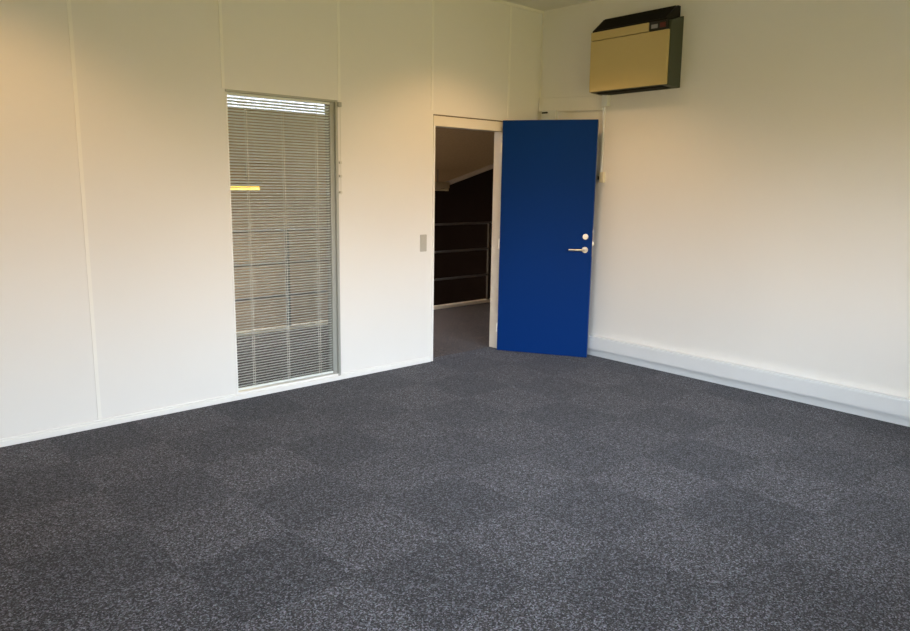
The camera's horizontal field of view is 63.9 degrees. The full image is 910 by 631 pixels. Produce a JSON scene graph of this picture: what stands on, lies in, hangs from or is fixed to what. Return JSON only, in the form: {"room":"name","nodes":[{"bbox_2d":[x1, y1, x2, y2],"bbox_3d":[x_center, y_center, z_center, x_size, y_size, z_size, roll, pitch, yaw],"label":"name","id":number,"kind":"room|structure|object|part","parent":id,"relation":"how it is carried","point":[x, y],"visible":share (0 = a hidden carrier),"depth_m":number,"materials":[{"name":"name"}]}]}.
{"room":"empty office room","nodes":[
{"label":"empty office room","id":0,"kind":"room"},
{"bbox_2d":[0,0,542,438],"bbox_3d":[-1.789,-0.901,4.734,6.900,3.110,0.085,-8,14,-42],"label":"wall","id":1,"kind":"structure","parent":0,"point":[152,108],"depth_m":4.73,"materials":[{"name":"white paint"}]},
{"bbox_2d":[66,0,101,419],"bbox_3d":[-2.203,-0.853,4.298,0.022,3.060,0.004,-8,14,-42],"label":"trim","id":2,"kind":"structure","parent":1,"relation":"attached to","point":[69,12],"depth_m":4.33,"materials":[{"name":"paint"}]},
{"bbox_2d":[0,356,430,446],"bbox_3d":[-2.273,0.685,4.530,5.566,0.048,0.014,-8,14,-42],"label":"baseboard","id":3,"kind":"structure","parent":1,"relation":"attached to","point":[85,426],"depth_m":4.90,"materials":[{"name":"white paint"}]},
{"bbox_2d":[218,0,224,87],"bbox_3d":[-1.518,-1.977,4.712,0.022,0.976,0.004,-8,14,-42],"label":"trim","id":4,"kind":"structure","parent":1,"relation":"attached to","point":[219,1],"depth_m":4.75,"materials":[{"name":"paint"}]},
{"bbox_2d":[225,89,340,394],"bbox_3d":[-1.238,-0.517,5.315,0.873,2.096,0.095,-8,14,-42],"label":"window","id":5,"kind":"structure","parent":1,"relation":"in","point":[333,108],"depth_m":5.50,"materials":[{"name":"grey metal"}]},
{"bbox_2d":[227,92,332,389],"bbox_3d":[-1.243,-0.518,5.289,0.799,2.051,0.028,-8,14,-42],"label":"blind","id":6,"kind":"object","parent":5,"relation":"attached to","point":[228,93],"visible":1,"depth_m":5.24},
{"bbox_3d":[-1.259,0.485,5.472,0.799,0.012,0.022,-8,14,-42],"label":"rail","id":7,"kind":"part","parent":6,"relation":"part of","materials":[{"name":"white metal"}]},
{"bbox_2d":[337,0,340,99],"bbox_3d":[-0.849,-2.076,5.314,0.022,0.976,0.004,-8,14,-42],"label":"trim","id":8,"kind":"structure","parent":1,"relation":"attached to","point":[338,1],"depth_m":5.33,"materials":[{"name":"paint"}]},
{"bbox_2d":[337,102,341,193],"bbox_3d":[-0.862,-1.245,5.454,0.031,0.678,0.022,-8,14,-42],"label":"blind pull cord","id":9,"kind":"object","parent":1,"relation":"attached to","point":[339,104],"visible":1,"depth_m":5.44,"materials":[{"name":"white plastic"}]},
{"bbox_3d":[-0.859,-1.240,5.452,0.005,0.669,0.018,7,12,30],"label":"cord","id":10,"kind":"part","parent":9,"relation":"part of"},
{"bbox_2d":[420,235,426,251],"bbox_3d":[-0.265,-0.610,6.140,0.068,0.142,0.014,-8,14,-42],"label":"light switch","id":11,"kind":"object","parent":1,"relation":"attached to","point":[423,238],"visible":1,"depth_m":6.13,"materials":[{"name":"grey plastic"}]},
{"bbox_2d":[431,0,433,109],"bbox_3d":[-0.181,-2.174,5.916,0.022,0.980,0.004,-8,14,-42],"label":"trim","id":12,"kind":"structure","parent":1,"relation":"attached to","point":[432,50],"depth_m":5.93,"materials":[{"name":"paint"}]},
{"bbox_2d":[507,6,511,117],"bbox_3d":[0.488,-2.273,6.517,0.022,0.980,0.004,-8,14,-42],"label":"trim","id":13,"kind":"structure","parent":1,"relation":"attached to","point":[510,27],"depth_m":6.52,"materials":[{"name":"paint"}]},
{"bbox_2d":[431,114,598,360],"bbox_3d":[0.453,-0.685,6.565,1.497,2.098,0.575,-1,10,-9],"label":"door","id":14,"kind":"structure","parent":1,"relation":"in","point":[544,171],"depth_m":6.54,"materials":[{"name":"blue paint"}]},
{"bbox_3d":[1.089,-0.580,6.441,0.161,0.052,0.060,4,11,18],"label":"handle","id":15,"kind":"part","parent":14,"relation":"part of","materials":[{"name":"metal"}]},
{"bbox_2d":[490,0,543,13],"bbox_3d":[-1.732,-2.413,4.422,6.900,0.022,0.012,-8,14,-42],"label":"trim","id":16,"kind":"structure","parent":1,"relation":"attached to","point":[498,1],"depth_m":6.49,"materials":[{"name":"paint"}]},
{"bbox_2d":[231,200,327,331],"bbox_3d":[-5.524,-0.386,9.686,12.050,6.000,0.150,-8,14,-42],"label":"wall","id":17,"kind":"structure","parent":0,"point":[307,278],"depth_m":11.94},
{"bbox_2d":[228,108,493,200],"bbox_3d":[-3.484,-1.881,7.172,12.050,1.726,6.015,-8,14,-42],"label":"ceiling","id":18,"kind":"structure","parent":0,"point":[458,152],"depth_m":9.87,"materials":[{"name":"white paint"}]},
{"bbox_2d":[230,163,262,189],"bbox_3d":[-2.995,-1.705,8.913,1.350,0.332,0.100,-8,14,-42],"label":"pendant lamp","id":19,"kind":"object","parent":18,"relation":"hanging from","point":[245,163],"visible":0.18,"depth_m":9.23,"materials":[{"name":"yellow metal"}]},
{"bbox_2d":[227,95,324,113],"bbox_3d":[-3.178,-2.026,5.680,6.550,0.480,0.550,-8,14,-42],"label":"window","id":20,"kind":"structure","parent":18,"relation":"attached to","point":[227,95],"depth_m":7.29,"materials":[{"name":"white paint"}]},
{"bbox_2d":[435,171,449,190],"bbox_3d":[-0.623,-2.056,11.047,1.370,0.332,0.100,-8,14,-42],"label":"pendant lamp","id":21,"kind":"object","parent":18,"relation":"hanging from","point":[439,186],"visible":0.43,"depth_m":11.39,"materials":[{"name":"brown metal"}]},
{"bbox_2d":[0,302,909,630],"bbox_3d":[-0.267,0.954,4.063,12.050,0.250,7.530,-8,14,-42],"label":"floor","id":22,"kind":"structure","parent":0,"point":[488,488],"depth_m":3.53,"materials":[{"name":"carpet"}]},
{"bbox_2d":[434,169,492,304],"bbox_3d":[1.026,-0.620,11.542,0.150,6.000,5.915,-8,14,-42],"label":"wall","id":23,"kind":"structure","parent":0,"point":[470,199],"depth_m":12.31,"materials":[{"name":"black paint"}]},
{"bbox_2d":[236,298,489,336],"bbox_3d":[-2.781,0.277,6.745,12.050,0.040,0.060,-8,14,-42],"label":"trim","id":24,"kind":"structure","parent":23,"relation":"attached to","point":[479,301],"depth_m":7.84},
{"bbox_2d":[232,222,491,324],"bbox_3d":[-2.783,-0.240,6.641,12.020,1.013,0.028,-8,14,-42],"label":"landing railing","id":25,"kind":"object","parent":24,"relation":"on","point":[489,247],"visible":0.14,"depth_m":7.88,"materials":[{"name":"grey metal"}]},
{"bbox_3d":[-1.738,-0.388,7.583,0.036,1.000,0.028,-8,14,-42],"label":"post","id":26,"kind":"part","parent":25,"relation":"part of","materials":[{"name":"metal"}]},
{"bbox_3d":[-2.776,-0.725,6.552,12.020,0.026,0.025,-8,14,-42],"label":"rail","id":27,"kind":"part","parent":25,"relation":"part of","materials":[{"name":"grey metal"}]},
{"bbox_3d":[-2.781,-0.396,6.612,12.020,0.026,0.025,-8,14,-42],"label":"rail","id":28,"kind":"part","parent":25,"relation":"part of","materials":[{"name":"grey metal"}]},
{"bbox_3d":[-2.786,-0.061,6.673,12.020,0.026,0.025,-8,14,-42],"label":"rail","id":29,"kind":"part","parent":25,"relation":"part of","materials":[{"name":"grey metal"}]},
{"bbox_3d":[0.438,-0.711,9.540,0.036,1.000,0.028,-8,14,-42],"label":"post","id":30,"kind":"part","parent":25,"relation":"part of","materials":[{"name":"metal"}]},
{"bbox_2d":[447,164,493,184],"bbox_3d":[0.989,-2.437,11.149,0.030,1.620,5.915,-8,14,-42],"label":"trim","id":31,"kind":"structure","parent":23,"relation":"attached to","point":[489,167],"depth_m":11.94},
{"bbox_2d":[503,0,594,10],"bbox_3d":[0.173,-2.078,2.360,7.300,0.120,5.835,-8,14,-42],"label":"ceiling","id":32,"kind":"structure","parent":0,"point":[544,5],"depth_m":6.41,"materials":[{"name":"paint"}]},
{"bbox_2d":[540,0,909,397],"bbox_3d":[2.754,-0.882,5.028,0.200,3.110,5.785,-8,14,-42],"label":"wall","id":33,"kind":"structure","parent":0,"point":[753,211],"depth_m":5.40,"materials":[{"name":"white paint"}]},
{"bbox_2d":[539,14,543,119],"bbox_3d":[0.790,-1.359,6.976,0.007,2.888,0.007,-8,14,-42],"label":"trim","id":34,"kind":"structure","parent":33,"relation":"attached to","point":[543,14],"depth_m":6.79,"materials":[{"name":"paint"}]},
{"bbox_2d":[542,110,557,119],"bbox_3d":[0.875,-1.819,6.776,0.048,0.166,0.170,-8,14,-42],"label":"junction box","id":35,"kind":"object","parent":33,"relation":"attached to","point":[552,114],"visible":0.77,"depth_m":6.75,"materials":[{"name":"white plastic"}]},
{"bbox_2d":[539,96,602,111],"bbox_3d":[1.042,-1.912,6.590,0.027,0.156,0.729,-8,14,-42],"label":"duct","id":36,"kind":"object","parent":33,"relation":"attached to","point":[586,103],"visible":1,"depth_m":6.56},
{"bbox_2d":[597,172,605,182],"bbox_3d":[1.290,-1.217,6.427,0.030,0.091,0.068,-8,14,-42],"label":"wall box","id":37,"kind":"object","parent":33,"relation":"attached to","point":[601,177],"visible":1,"depth_m":6.41,"materials":[{"name":"beige plastic"}]},
{"bbox_2d":[599,107,604,171],"bbox_3d":[1.291,-1.538,6.383,0.016,0.558,0.020,-8,14,-42],"label":"cable conduit","id":38,"kind":"object","parent":33,"relation":"attached to","point":[603,111],"visible":1,"depth_m":6.38,"materials":[{"name":"white plastic"}]},
{"bbox_2d":[601,95,609,106],"bbox_3d":[1.302,-1.859,6.296,0.045,0.100,0.060,-8,14,-42],"label":"pipe cover","id":39,"kind":"object","parent":33,"relation":"attached to","point":[605,102],"visible":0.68,"depth_m":6.28,"materials":[{"name":"white plastic"}]},
{"bbox_2d":[589,5,683,95],"bbox_3d":[1.466,-2.152,5.947,0.203,0.621,0.746,-8,13,-42],"label":"air conditioner","id":40,"kind":"object","parent":33,"relation":"attached to","point":[641,51],"visible":1,"depth_m":5.83,"materials":[{"name":"beige plastic"}]},
{"bbox_3d":[1.339,-2.301,5.929,0.024,0.067,0.559,-8,13,-42],"label":"trim","id":41,"kind":"part","parent":40,"relation":"part of","materials":[{"name":"beige plastic"}]},
{"bbox_3d":[1.398,-2.051,5.905,0.024,0.408,0.738,-8,13,-42],"label":"panel","id":42,"kind":"part","parent":40,"relation":"part of","materials":[{"name":"beige plastic"}]},
{"bbox_2d":[593,5,680,32],"bbox_3d":[1.460,-2.394,5.909,0.185,0.140,0.708,-8,14,-42],"label":"grille","id":43,"kind":"object","parent":40,"relation":"attached to","point":[670,15],"depth_m":5.80,"materials":[{"name":"black plastic"}]},
{"bbox_3d":[1.585,-2.254,5.665,0.021,0.067,0.162,-8,13,-42],"label":"control panel","id":44,"kind":"part","parent":40,"relation":"part of","materials":[{"name":"black plastic"}]},
{"bbox_2d":[587,348,909,426],"bbox_3d":[2.611,0.619,5.270,0.018,0.066,5.500,-8,14,-42],"label":"baseboard","id":45,"kind":"structure","parent":33,"relation":"attached to","point":[872,414],"depth_m":5.55,"materials":[{"name":"white plastic"}]},
{"bbox_2d":[588,334,909,418],"bbox_3d":[2.592,0.527,5.247,0.055,0.122,5.478,-8,14,-42],"label":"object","id":46,"kind":"object","parent":33,"relation":"attached to","point":[847,395],"visible":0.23,"depth_m":5.51,"materials":[{"name":"white plastic"}]}
]}

